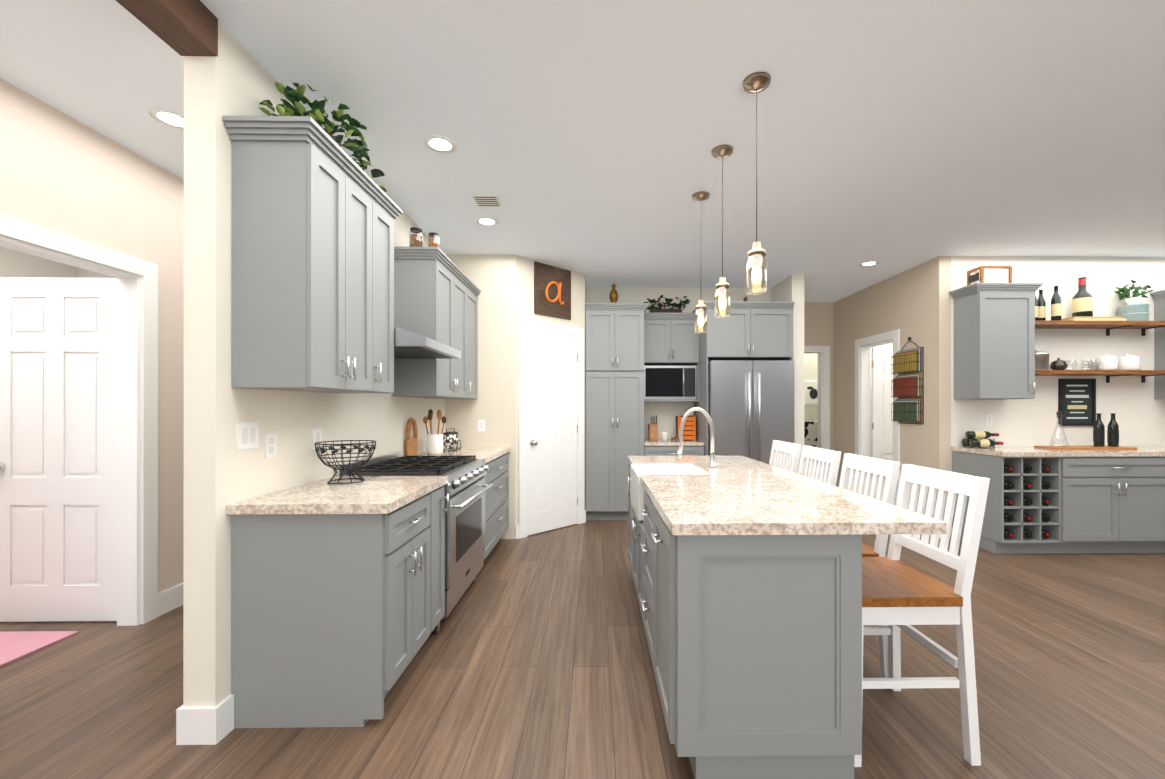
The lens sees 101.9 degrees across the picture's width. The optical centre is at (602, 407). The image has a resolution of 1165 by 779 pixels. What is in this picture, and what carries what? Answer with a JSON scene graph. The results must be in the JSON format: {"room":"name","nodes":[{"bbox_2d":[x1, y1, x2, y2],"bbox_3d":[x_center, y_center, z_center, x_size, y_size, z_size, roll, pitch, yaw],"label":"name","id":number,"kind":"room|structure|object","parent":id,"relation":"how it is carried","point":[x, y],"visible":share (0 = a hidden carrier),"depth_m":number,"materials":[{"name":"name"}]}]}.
{"room":"kitchen","nodes":[
{"label":"kitchen","id":0,"kind":"room"},
{"bbox_2d":[0,246,77,277],"bbox_3d":[-5.028,-0.106,3.096,0.100,2.870,12.800,0,0,-1],"label":"wall","id":1,"kind":"structure","parent":0,"point":[13,263],"depth_m":4.12,"materials":[{"name":"paint"}]},
{"bbox_2d":[0,78,183,592],"bbox_3d":[-2.899,-0.106,3.132,0.120,2.870,12.800,0,0,-1],"label":"wall","id":2,"kind":"structure","parent":0,"point":[62,173],"depth_m":2.77,"materials":[{"name":"paint"}]},
{"bbox_2d":[0,277,116,621],"bbox_3d":[-3.364,0.260,2.886,0.812,2.114,0.105,0,0,-1],"label":"hall door","id":3,"kind":"structure","parent":2,"relation":"in","point":[58,449],"depth_m":2.90,"materials":[{"name":"white paint"}]},
{"bbox_2d":[158,583,182,615],"bbox_3d":[-2.878,1.261,5.961,0.015,0.140,5.940,0,0,-1],"label":"baseboard","id":4,"kind":"structure","parent":2,"relation":"attached to","point":[170,599],"depth_m":3.08,"materials":[{"name":"white paint"}]},
{"bbox_2d":[78,268,114,277],"bbox_3d":[-3.983,-0.105,4.564,2.000,2.870,0.100,0,0,-1],"label":"wall","id":5,"kind":"structure","parent":0,"point":[82,273],"depth_m":4.50,"materials":[{"name":"paint"}]},
{"bbox_2d":[183,22,445,706],"bbox_3d":[-1.636,-0.105,4.023,0.125,2.870,4.300,0,0,-1],"label":"wall","id":6,"kind":"structure","parent":0,"point":[234,77],"depth_m":1.90,"materials":[{"name":"beige paint"}]},
{"bbox_2d":[176,695,233,744],"bbox_3d":[-1.698,1.260,4.004,0.030,0.140,4.295,0,0,-1],"label":"baseboard","id":7,"kind":"structure","parent":6,"relation":"attached to","point":[204,725],"depth_m":1.86,"materials":[{"name":"white paint"}]},
{"bbox_2d":[237,422,257,449],"bbox_3d":[-1.536,0.123,2.044,0.007,0.115,0.121,0,0,-1],"label":"switch plate","id":8,"kind":"object","parent":6,"relation":"attached to","point":[247,435],"visible":1,"depth_m":2.04,"materials":[{"name":"white paint"}]},
{"bbox_2d":[265,433,276,458],"bbox_3d":[-1.538,0.178,2.189,0.007,0.115,0.075,0,0,-1],"label":"electrical outlet plate","id":9,"kind":"object","parent":6,"relation":"attached to","point":[270,445],"visible":1,"depth_m":2.18,"materials":[{"name":"white paint"}]},
{"bbox_2d":[222,115,402,392],"bbox_3d":[-1.365,-0.629,2.367,0.357,1.095,0.920,0,0,-1],"label":"upper cabinet","id":10,"kind":"object","parent":6,"relation":"attached to","point":[317,210],"visible":1,"depth_m":1.96,"materials":[{"name":"grey paint"}]},
{"bbox_2d":[259,82,386,191],"bbox_3d":[-1.348,-1.304,2.378,0.362,0.252,0.872,0,0,-1],"label":"pothos plant","id":11,"kind":"object","parent":10,"relation":"on","point":[295,98],"visible":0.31,"depth_m":2.19,"materials":[{"name":"green plant"}]},
{"bbox_2d":[313,428,321,450],"bbox_3d":[-1.544,0.174,2.554,0.007,0.115,0.075,0,0,-1],"label":"switch plate","id":12,"kind":"object","parent":6,"relation":"attached to","point":[317,435],"visible":0.71,"depth_m":2.55,"materials":[{"name":"white paint"}]},
{"bbox_2d":[394,326,460,358],"bbox_3d":[-1.302,-0.469,3.143,0.507,0.224,0.722,0,0,-1],"label":"steel range hood","id":13,"kind":"object","parent":6,"relation":"attached to","point":[409,345],"visible":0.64,"depth_m":2.96,"materials":[{"name":"silver metal"}]},
{"bbox_2d":[392,250,471,398],"bbox_3d":[-1.408,-0.609,3.952,0.323,1.058,0.891,0,0,-1],"label":"upper cabinet","id":14,"kind":"object","parent":6,"relation":"attached to","point":[437,290],"depth_m":3.51,"materials":[{"name":"grey paint"}]},
{"bbox_2d":[409,227,422,246],"bbox_3d":[-1.416,-1.262,3.577,0.100,0.170,0.097,0,0,-1],"label":"jar","id":15,"kind":"object","parent":14,"relation":"on","point":[416,239],"visible":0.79,"depth_m":3.54,"materials":[{"name":"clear glass"}]},
{"bbox_2d":[428,232,439,247],"bbox_3d":[-1.297,-1.252,3.619,0.090,0.150,0.088,0,0,-1],"label":"jar","id":16,"kind":"object","parent":14,"relation":"on","point":[433,242],"visible":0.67,"depth_m":3.59,"materials":[{"name":"clear glass"}]},
{"bbox_2d":[472,286,479,398],"bbox_3d":[-1.418,-0.608,4.515,0.323,1.058,0.476,0,0,-1],"label":"upper cabinet","id":17,"kind":"object","parent":6,"relation":"attached to","point":[475,292],"depth_m":4.67,"materials":[{"name":"grey paint"}]},
{"bbox_2d":[446,254,585,538],"bbox_3d":[-0.902,-0.104,5.475,1.389,2.870,1.420,0,0,-1],"label":"wall","id":18,"kind":"structure","parent":0,"point":[504,284],"depth_m":4.76,"materials":[{"name":"paint"}]},
{"bbox_2d":[478,420,484,430],"bbox_3d":[-1.226,0.185,4.755,0.075,0.115,0.007,0,0,-1],"label":"switch plate","id":19,"kind":"object","parent":18,"relation":"attached to","point":[481,425],"visible":1,"depth_m":4.75,"materials":[{"name":"white paint"}]},
{"bbox_2d":[527,329,577,534],"bbox_3d":[-0.538,0.260,5.102,0.513,2.118,0.525,0,0,-1],"label":"pantry door","id":20,"kind":"structure","parent":18,"relation":"in","point":[552,430],"depth_m":5.08,"materials":[{"name":"white paint"}]},
{"bbox_2d":[534,261,570,319],"bbox_3d":[-0.531,-1.250,5.101,0.042,0.540,0.500,0,0,44],"label":"letter sign","id":21,"kind":"object","parent":18,"relation":"attached to","point":[552,291],"visible":1,"depth_m":5.08,"materials":[{"name":"brown wood"}]},
{"bbox_2d":[0,520,1164,778],"bbox_3d":[1.221,1.359,3.199,12.800,0.060,12.800,0,0,-1],"label":"floor","id":22,"kind":"structure","parent":0,"point":[532,660],"depth_m":2.19,"materials":[{"name":"brown wood"}]},
{"bbox_2d":[0,631,78,666],"bbox_3d":[-3.815,1.322,1.990,1.490,0.011,1.550,0,0,-1],"label":"rug","id":23,"kind":"object","parent":22,"relation":"on","point":[15,645],"visible":1,"depth_m":2.65,"materials":[{"name":"pink fabric"}]},
{"bbox_2d":[231,491,438,727],"bbox_3d":[-1.223,0.884,2.256,0.638,0.890,0.593,0,0,-1],"label":"base cabinet","id":24,"kind":"object","parent":22,"relation":"on","point":[337,602],"depth_m":1.96,"materials":[{"name":"grey paint"}]},
{"bbox_2d":[227,476,446,514],"bbox_3d":[-1.217,0.419,2.332,0.653,0.040,0.795,0,0,-1],"label":"countertop","id":25,"kind":"structure","parent":24,"relation":"on","point":[376,495],"depth_m":2.10,"materials":[{"name":"beige stone"}]},
{"bbox_2d":[314,440,375,483],"bbox_3d":[-1.368,0.291,2.517,0.292,0.212,0.292,0,0,-1],"label":"wire bowl","id":26,"kind":"object","parent":25,"relation":"on","point":[342,446],"visible":1,"depth_m":2.48,"materials":[{"name":"black metal"}]},
{"bbox_2d":[335,451,492,634],"bbox_3d":[-1.194,0.834,3.189,0.718,0.990,0.916,0,0,-1],"label":"range","id":27,"kind":"object","parent":22,"relation":"on","point":[466,487],"visible":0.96,"depth_m":3.03,"materials":[{"name":"silver metal"}]},
{"bbox_2d":[439,487,446,621],"bbox_3d":[-1.228,0.884,2.575,0.638,0.890,0.308,0,0,-1],"label":"base cabinet","id":28,"kind":"object","parent":22,"relation":"on","point":[442,497],"depth_m":2.66,"materials":[{"name":"grey paint"}]},
{"bbox_2d":[447,451,508,561],"bbox_3d":[-1.255,0.885,4.203,0.638,0.890,1.108,0,0,-1],"label":"base cabinet","id":29,"kind":"object","parent":22,"relation":"on","point":[496,497],"depth_m":4.16,"materials":[{"name":"grey paint"}]},
{"bbox_2d":[417,447,510,462],"bbox_3d":[-1.248,0.420,4.203,0.653,0.040,1.108,0,0,-1],"label":"countertop","id":30,"kind":"structure","parent":29,"relation":"on","point":[486,453],"depth_m":4.16,"materials":[{"name":"beige stone"}]},
{"bbox_2d":[406,418,417,455],"bbox_3d":[-1.540,0.241,3.804,0.029,0.316,0.200,0,0,-1],"label":"board","id":31,"kind":"object","parent":30,"relation":"on","point":[411,446],"visible":0.96,"depth_m":3.78,"materials":[{"name":"brown wood"}]},
{"bbox_2d":[423,409,446,453],"bbox_3d":[-1.444,0.208,4.056,0.185,0.382,0.163,0,0,-1],"label":"utensil crock","id":32,"kind":"object","parent":30,"relation":"on","point":[434,443],"visible":1,"depth_m":4.00,"materials":[{"name":"white ceramic"}]},
{"bbox_2d":[443,428,460,450],"bbox_3d":[-1.420,0.298,4.396,0.126,0.202,0.246,0,0,-1],"label":"caddy","id":33,"kind":"object","parent":30,"relation":"on","point":[450,440],"visible":0.94,"depth_m":4.30,"materials":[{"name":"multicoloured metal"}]},
{"bbox_2d":[585,305,644,519],"bbox_3d":[0.134,0.084,5.770,0.682,2.493,0.617,0,0,-1],"label":"tall cabinet","id":34,"kind":"object","parent":22,"relation":"on","point":[626,343],"depth_m":5.47,"materials":[{"name":"grey paint"}]},
{"bbox_2d":[609,283,617,302],"bbox_3d":[0.130,-1.345,5.663,0.110,0.290,0.110,0,0,-1],"label":"vase","id":35,"kind":"object","parent":34,"relation":"on","point":[613,296],"visible":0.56,"depth_m":5.63,"materials":[{"name":"gold metal"}]},
{"bbox_2d":[645,439,704,444],"bbox_3d":[0.826,0.428,5.784,0.699,0.035,0.612,0,0,-1],"label":"countertop","id":36,"kind":"structure","parent":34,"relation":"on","point":[647,442],"depth_m":5.48,"materials":[{"name":"beige stone"}]},
{"bbox_2d":[648,415,657,440],"bbox_3d":[0.626,0.255,5.885,0.100,0.310,0.190,0,0,-1],"label":"knife block","id":37,"kind":"object","parent":36,"relation":"on","point":[653,430],"visible":1,"depth_m":5.83,"materials":[{"name":"brown wood"}]},
{"bbox_2d":[661,432,667,440],"bbox_3d":[0.757,0.360,5.792,0.080,0.100,0.080,0,0,-1],"label":"crock","id":38,"kind":"object","parent":36,"relation":"on","point":[664,436],"visible":1,"depth_m":5.76,"materials":[{"name":"white ceramic"}]},
{"bbox_2d":[671,434,679,440],"bbox_3d":[0.884,0.367,5.715,0.130,0.085,0.040,0,0,-1],"label":"spice jars","id":39,"kind":"object","parent":36,"relation":"on","point":[675,438],"visible":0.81,"depth_m":5.70,"materials":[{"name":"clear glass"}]},
{"bbox_2d":[676,416,695,439],"bbox_3d":[1.031,0.260,5.905,0.222,0.300,0.184,0,0,-1],"label":"crate","id":40,"kind":"object","parent":36,"relation":"on","point":[689,430],"visible":0.9,"depth_m":5.82,"materials":[{"name":"paint"}]},
{"bbox_2d":[645,445,704,455],"bbox_3d":[0.826,0.888,5.786,0.699,0.885,0.607,0,0,-1],"label":"base cabinet","id":41,"kind":"object","parent":22,"relation":"on","point":[650,450],"depth_m":5.49,"materials":[{"name":"grey paint"}]},
{"bbox_2d":[628,464,861,778],"bbox_3d":[0.535,0.884,2.753,0.697,0.890,2.230,0,0,-1],"label":"kitchen island","id":42,"kind":"object","parent":22,"relation":"on","point":[747,574],"depth_m":1.65,"materials":[{"name":"grey paint"}]},
{"bbox_2d":[627,456,946,535],"bbox_3d":[0.693,0.419,2.756,0.950,0.040,2.270,0,0,-1],"label":"island countertop","id":43,"kind":"structure","parent":42,"relation":"on","point":[742,496],"depth_m":1.91,"materials":[{"name":"beige stone"}]},
{"bbox_2d":[631,464,710,479],"bbox_3d":[0.423,0.540,3.086,0.440,0.258,0.600,0,0,-1],"label":"sink","id":44,"kind":"object","parent":43,"relation":"in","point":[639,469],"depth_m":3.36,"materials":[{"name":"white ceramic"}]},
{"bbox_2d":[677,407,716,467],"bbox_3d":[0.618,0.200,3.127,0.264,0.397,0.090,0,0,-1],"label":"faucet","id":45,"kind":"object","parent":43,"relation":"on","point":[712,454],"visible":1,"depth_m":3.10,"materials":[{"name":"silver metal"}]},
{"bbox_2d":[708,360,793,463],"bbox_3d":[1.677,0.403,5.649,0.935,1.855,0.838,0,0,-1],"label":"fridge","id":46,"kind":"object","parent":22,"relation":"on","point":[751,408],"visible":0.58,"depth_m":5.30,"materials":[{"name":"silver metal"}]},
{"bbox_2d":[769,440,800,472],"bbox_3d":[1.155,0.799,3.613,0.537,1.060,0.494,0,0,-1],"label":"stool","id":47,"kind":"object","parent":22,"relation":"on","point":[785,455],"visible":0.27,"depth_m":3.58,"materials":[{"name":"white paint"}]},
{"bbox_2d":[804,421,817,447],"bbox_3d":[3.896,0.782,7.715,1.960,1.100,0.700,0,0,-1],"label":"bed","id":48,"kind":"object","parent":22,"relation":"on","point":[811,433],"depth_m":7.43,"materials":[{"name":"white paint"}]},
{"bbox_2d":[798,446,840,485],"bbox_3d":[1.164,0.799,3.063,0.537,1.060,0.494,0,0,-1],"label":"stool","id":49,"kind":"object","parent":22,"relation":"on","point":[819,464],"visible":0.17,"depth_m":3.03,"materials":[{"name":"white paint"}]},
{"bbox_2d":[839,453,900,677],"bbox_3d":[1.173,0.799,2.514,0.537,1.060,0.494,0,0,-1],"label":"stool","id":50,"kind":"object","parent":22,"relation":"on","point":[869,467],"visible":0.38,"depth_m":2.38,"materials":[{"name":"white paint"}]},
{"bbox_2d":[854,464,989,766],"bbox_3d":[1.182,0.798,1.994,0.537,1.060,0.494,0,0,-1],"label":"stool","id":51,"kind":"object","parent":22,"relation":"on","point":[897,594],"visible":0.79,"depth_m":1.80,"materials":[{"name":"white paint"}]},
{"bbox_2d":[952,450,1026,545],"bbox_3d":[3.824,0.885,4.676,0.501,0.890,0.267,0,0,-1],"label":"base cabinet","id":52,"kind":"object","parent":22,"relation":"on","point":[1005,514],"depth_m":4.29,"materials":[{"name":"grey paint"}]},
{"bbox_2d":[1027,454,1164,552],"bbox_3d":[4.631,0.885,4.519,1.107,0.890,0.607,0,0,-1],"label":"base cabinet","id":53,"kind":"object","parent":22,"relation":"on","point":[1041,500],"depth_m":4.23,"materials":[{"name":"grey paint"}]},
{"bbox_2d":[951,446,1164,457],"bbox_3d":[5.272,0.420,4.525,3.456,0.040,0.617,0,0,-1],"label":"countertop","id":54,"kind":"structure","parent":53,"relation":"on","point":[999,451],"depth_m":4.26,"materials":[{"name":"beige stone"}]},
{"bbox_2d":[961,431,1003,447],"bbox_3d":[3.767,0.318,4.682,0.302,0.163,0.207,0,0,-1],"label":"wine bottles","id":55,"kind":"object","parent":54,"relation":"on","point":[976,439],"visible":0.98,"depth_m":4.65,"materials":[{"name":"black glass"}]},
{"bbox_2d":[1034,446,1137,449],"bbox_3d":[4.649,0.390,4.557,0.760,0.018,0.240,0,0,-1],"label":"serving board","id":56,"kind":"object","parent":54,"relation":"on","point":[1090,448],"visible":0.93,"depth_m":4.46,"materials":[{"name":"brown wood"}]},
{"bbox_2d":[1050,411,1068,446],"bbox_3d":[4.399,0.208,4.553,0.136,0.345,0.133,0,0,-1],"label":"carafe","id":57,"kind":"object","parent":56,"relation":"on","point":[1059,414],"visible":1,"depth_m":4.55,"materials":[{"name":"clear glass"}]},
{"bbox_2d":[1093,413,1108,446],"bbox_3d":[4.789,0.220,4.559,0.078,0.320,0.076,0,0,-1],"label":"bottle","id":58,"kind":"object","parent":56,"relation":"on","point":[1099,433],"depth_m":4.54,"materials":[{"name":"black glass"}]},
{"bbox_2d":[1109,413,1118,446],"bbox_3d":[4.928,0.220,4.562,0.078,0.320,0.076,0,0,-1],"label":"bottle","id":59,"kind":"object","parent":56,"relation":"on","point":[1113,425],"depth_m":4.54,"materials":[{"name":"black glass"}]},
{"bbox_2d":[0,0,1164,301],"bbox_3d":[1.221,-1.581,3.201,12.800,0.080,12.800,0,0,-1],"label":"ceiling","id":60,"kind":"structure","parent":0,"point":[894,136],"depth_m":2.50,"materials":[{"name":"paint"}]},
{"bbox_2d":[149,108,183,129],"bbox_3d":[-2.299,-1.537,2.522,0.184,0.007,0.184,0,0,-1],"label":"recessed light","id":61,"kind":"object","parent":60,"relation":"in","point":[170,118],"visible":0.77,"depth_m":2.51,"materials":[{"name":"white paint"}]},
{"bbox_2d":[116,0,217,55],"bbox_3d":[-1.558,-1.468,-0.687,0.145,0.149,5.118,0,0,-1],"label":"beam","id":62,"kind":"structure","parent":60,"relation":"attached to","point":[185,27],"depth_m":1.75,"materials":[{"name":"brown wood"}]},
{"bbox_2d":[424,135,456,153],"bbox_3d":[-0.952,-1.537,2.765,0.184,0.007,0.184,0,0,-1],"label":"recessed light","id":63,"kind":"object","parent":60,"relation":"in","point":[440,144],"visible":1,"depth_m":2.76,"materials":[{"name":"white paint"}]},
{"bbox_2d":[475,217,497,225],"bbox_3d":[-0.961,-1.536,3.910,0.184,0.007,0.184,0,0,-1],"label":"recessed light","id":64,"kind":"object","parent":60,"relation":"in","point":[486,221],"visible":0.94,"depth_m":3.91,"materials":[{"name":"white paint"}]},
{"bbox_2d":[470,194,502,206],"bbox_3d":[-0.865,-1.536,3.516,0.200,0.009,0.200,0,0,-1],"label":"ceiling vent","id":65,"kind":"object","parent":60,"relation":"in","point":[486,200],"visible":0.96,"depth_m":3.50,"materials":[{"name":"white metal"}]},
{"bbox_2d":[692,191,709,333],"bbox_3d":[0.712,-1.040,3.432,0.130,1.000,0.128,0,0,-1],"label":"pendant light","id":66,"kind":"object","parent":60,"relation":"hanging from","point":[700,196],"visible":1,"depth_m":3.41,"materials":[{"name":"clear glass"}]},
{"bbox_2d":[711,144,733,317],"bbox_3d":[0.717,-1.041,2.832,0.130,1.000,0.128,0,0,-1],"label":"pendant light","id":67,"kind":"object","parent":60,"relation":"hanging from","point":[722,152],"visible":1,"depth_m":2.82,"materials":[{"name":"glass"}]},
{"bbox_2d":[742,72,770,294],"bbox_3d":[0.727,-1.041,2.232,0.130,1.000,0.128,0,0,-1],"label":"pendant light","id":68,"kind":"object","parent":60,"relation":"hanging from","point":[755,82],"visible":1,"depth_m":2.22,"materials":[{"name":"glass"}]},
{"bbox_2d":[859,261,878,266],"bbox_3d":[2.850,-1.535,5.058,0.184,0.007,0.184,0,0,-1],"label":"recessed light","id":69,"kind":"object","parent":60,"relation":"in","point":[868,263],"visible":0.98,"depth_m":5.05,"materials":[{"name":"white paint"}]},
{"bbox_2d":[586,288,769,438],"bbox_3d":[1.052,-0.104,6.158,2.539,2.870,0.120,0,0,-1],"label":"wall","id":70,"kind":"structure","parent":0,"point":[666,412],"depth_m":6.09,"materials":[{"name":"beige paint"}]},
{"bbox_2d":[645,313,700,364],"bbox_3d":[0.824,-0.822,5.917,0.699,0.567,0.347,0,0,-1],"label":"upper cabinet","id":71,"kind":"object","parent":70,"relation":"attached to","point":[670,338],"depth_m":5.75,"materials":[{"name":"grey paint"}]},
{"bbox_2d":[643,295,690,312],"bbox_3d":[0.797,-1.263,5.891,0.603,0.236,0.312,0,0,-1],"label":"potted plant","id":72,"kind":"object","parent":71,"relation":"on","point":[659,309],"visible":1,"depth_m":5.84,"materials":[{"name":"green plant"}]},
{"bbox_2d":[644,366,695,398],"bbox_3d":[0.823,-0.302,5.904,0.641,0.413,0.320,0,0,-1],"label":"microwave","id":73,"kind":"object","parent":71,"relation":"in","point":[669,382],"visible":0.96,"depth_m":5.77,"materials":[{"name":"silver metal"}]},
{"bbox_2d":[697,305,793,364],"bbox_3d":[1.676,-0.866,5.747,0.987,0.593,0.717,0,0,-1],"label":"upper cabinet","id":74,"kind":"object","parent":70,"relation":"attached to","point":[751,332],"depth_m":5.40,"materials":[{"name":"grey paint"}]},
{"bbox_2d":[770,274,803,473],"bbox_3d":[2.255,-0.104,5.783,0.145,2.870,0.630,0,0,-1],"label":"wall","id":75,"kind":"structure","parent":0,"point":[790,288],"depth_m":5.47,"materials":[{"name":"beige paint"}]},
{"bbox_2d":[804,353,817,420],"bbox_3d":[3.439,-0.102,8.138,5.000,2.870,0.100,0,0,-1],"label":"wall","id":76,"kind":"structure","parent":0,"point":[810,373],"depth_m":8.08,"materials":[{"name":"paint"}]},
{"bbox_2d":[804,380,817,405],"bbox_3d":[3.570,-0.247,8.074,0.340,0.440,0.027,0,0,-1],"label":"framed picture","id":77,"kind":"object","parent":76,"relation":"attached to","point":[810,392],"visible":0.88,"depth_m":8.07},
{"bbox_2d":[804,302,892,490],"bbox_3d":[3.823,-0.103,7.004,3.030,2.870,0.120,0,0,-1],"label":"wall","id":78,"kind":"structure","parent":0,"point":[818,323],"depth_m":6.94,"materials":[{"name":"beige paint"}]},
{"bbox_2d":[834,256,950,537],"bbox_3d":[3.466,-0.104,5.873,0.120,2.870,2.130,0,0,-1],"label":"wall","id":79,"kind":"structure","parent":0,"point":[914,303],"depth_m":5.20,"materials":[{"name":"paint"}]},
{"bbox_2d":[871,346,892,498],"bbox_3d":[3.880,0.262,6.203,0.712,2.114,0.042,0,0,-1],"label":"door","id":80,"kind":"structure","parent":79,"relation":"in","point":[881,421],"depth_m":6.19,"materials":[{"name":"white paint"}]},
{"bbox_2d":[891,337,923,423],"bbox_3d":[3.378,-0.298,5.251,0.079,0.966,0.440,0,0,-1],"label":"magazine rack","id":81,"kind":"object","parent":79,"relation":"attached to","point":[904,386],"visible":0.96,"depth_m":5.19,"materials":[{"name":"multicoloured metal"}]},
{"bbox_2d":[951,256,1164,535],"bbox_3d":[5.568,-0.105,4.902,4.050,2.870,0.120,0,0,-1],"label":"wall","id":82,"kind":"structure","parent":0,"point":[1134,405],"depth_m":4.83,"materials":[{"name":"paint"}]},
{"bbox_2d":[985,414,992,425],"bbox_3d":[3.934,0.130,4.811,0.075,0.115,0.007,0,0,-1],"label":"electrical outlet plate","id":83,"kind":"object","parent":82,"relation":"attached to","point":[988,419],"visible":1,"depth_m":4.81,"materials":[{"name":"white paint"}]},
{"bbox_2d":[949,283,1042,398],"bbox_3d":[3.843,-0.627,4.633,0.639,1.095,0.356,0,0,-1],"label":"upper cabinet","id":84,"kind":"object","parent":82,"relation":"attached to","point":[994,340],"visible":1,"depth_m":4.50,"materials":[{"name":"grey paint"}]},
{"bbox_2d":[967,266,1011,285],"bbox_3d":[3.802,-1.271,4.654,0.310,0.190,0.180,0,0,-1],"label":"crate","id":85,"kind":"object","parent":84,"relation":"on","point":[973,278],"visible":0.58,"depth_m":4.58,"materials":[{"name":"brown wood"}]},
{"bbox_2d":[1058,379,1095,425],"bbox_3d":[4.839,-0.050,4.819,0.370,0.480,0.021,0,0,-1],"label":"frame","id":86,"kind":"object","parent":82,"relation":"attached to","point":[1076,402],"visible":0.83,"depth_m":4.82,"materials":[{"name":"black wood"}]},
{"bbox_2d":[1035,370,1164,382],"bbox_3d":[4.884,-0.305,4.705,1.425,0.110,0.247,0,0,-1],"label":"shelf","id":87,"kind":"object","parent":82,"relation":"attached to","point":[1109,373],"visible":0.75,"depth_m":4.59,"materials":[{"name":"brown wood"}]},
{"bbox_2d":[1035,349,1049,369],"bbox_3d":[4.316,-0.468,4.697,0.188,0.215,0.185,0,0,-1],"label":"steel canister","id":88,"kind":"object","parent":87,"relation":"on","point":[1041,360],"visible":0.65,"depth_m":4.62,"materials":[{"name":"silver metal"}]},
{"bbox_2d":[1050,358,1067,369],"bbox_3d":[4.536,-0.427,4.701,0.130,0.132,0.127,0,0,-1],"label":"sugar pot","id":89,"kind":"object","parent":87,"relation":"on","point":[1058,364],"visible":0.85,"depth_m":4.66,"materials":[{"name":"brown ceramic"}]},
{"bbox_2d":[1081,360,1097,369],"bbox_3d":[4.846,-0.416,4.706,0.202,0.110,0.091,0,0,-28],"label":"glass","id":90,"kind":"object","parent":87,"relation":"on","point":[1089,362],"depth_m":4.70,"materials":[{"name":"clear glass"}]},
{"bbox_2d":[1096,354,1123,369],"bbox_3d":[5.026,-0.448,4.709,0.147,0.174,0.147,0,0,-13],"label":"canister","id":91,"kind":"object","parent":87,"relation":"on","point":[1108,362],"depth_m":4.67,"materials":[{"name":"ceramic"}]},
{"bbox_2d":[1124,354,1139,369],"bbox_3d":[5.236,-0.448,4.712,0.167,0.174,0.167,0,0,-13],"label":"canister","id":92,"kind":"object","parent":87,"relation":"on","point":[1132,362],"depth_m":4.64,"materials":[{"name":"ceramic"}]},
{"bbox_2d":[1035,320,1164,335],"bbox_3d":[4.884,-0.785,4.705,1.425,0.110,0.247,0,0,-1],"label":"shelf","id":93,"kind":"object","parent":82,"relation":"attached to","point":[1143,326],"visible":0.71,"depth_m":4.59,"materials":[{"name":"brown wood"}]},
{"bbox_2d":[1035,289,1041,319],"bbox_3d":[4.276,-1.003,4.692,0.074,0.325,0.073,0,0,-1],"label":"bottle","id":94,"kind":"object","parent":93,"relation":"on","point":[1040,308],"depth_m":4.69,"materials":[{"name":"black glass"}]},
{"bbox_2d":[1042,289,1045,319],"bbox_3d":[4.371,-1.006,4.713,0.074,0.330,0.073,0,0,-1],"label":"bottle","id":95,"kind":"object","parent":93,"relation":"on","point":[1043,300],"depth_m":4.68,"materials":[{"name":"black glass"}]},
{"bbox_2d":[1051,286,1061,319],"bbox_3d":[4.437,-1.013,4.624,0.078,0.345,0.076,0,0,-1],"label":"bottle","id":96,"kind":"object","parent":93,"relation":"on","point":[1056,306],"depth_m":4.60,"materials":[{"name":"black glass"}]},
{"bbox_2d":[1061,316,1125,320],"bbox_3d":[4.856,-0.864,4.706,0.520,0.046,0.190,0,0,-1],"label":"wooden board","id":97,"kind":"object","parent":93,"relation":"on","point":[1085,318],"visible":0.5,"depth_m":4.62,"materials":[{"name":"beige wood"}]},
{"bbox_2d":[1072,277,1092,316],"bbox_3d":[4.776,-1.088,4.705,0.152,0.401,0.149,0,0,-1],"label":"bottle","id":98,"kind":"object","parent":97,"relation":"on","point":[1082,301],"visible":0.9,"depth_m":4.67,"materials":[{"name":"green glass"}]},
{"bbox_2d":[1113,280,1153,320],"bbox_3d":[5.294,-1.048,4.708,0.344,0.414,0.254,0,0,-1],"label":"planter","id":99,"kind":"object","parent":93,"relation":"on","point":[1133,309],"visible":0.94,"depth_m":4.67,"materials":[{"name":"white ceramic"}]},
{"bbox_2d":[1150,289,1164,398],"bbox_3d":[5.927,-0.627,4.668,0.640,1.095,0.356,0,0,-1],"label":"upper cabinet","id":100,"kind":"object","parent":82,"relation":"attached to","point":[1158,297],"visible":1,"depth_m":4.80,"materials":[{"name":"grey paint"}]}
]}

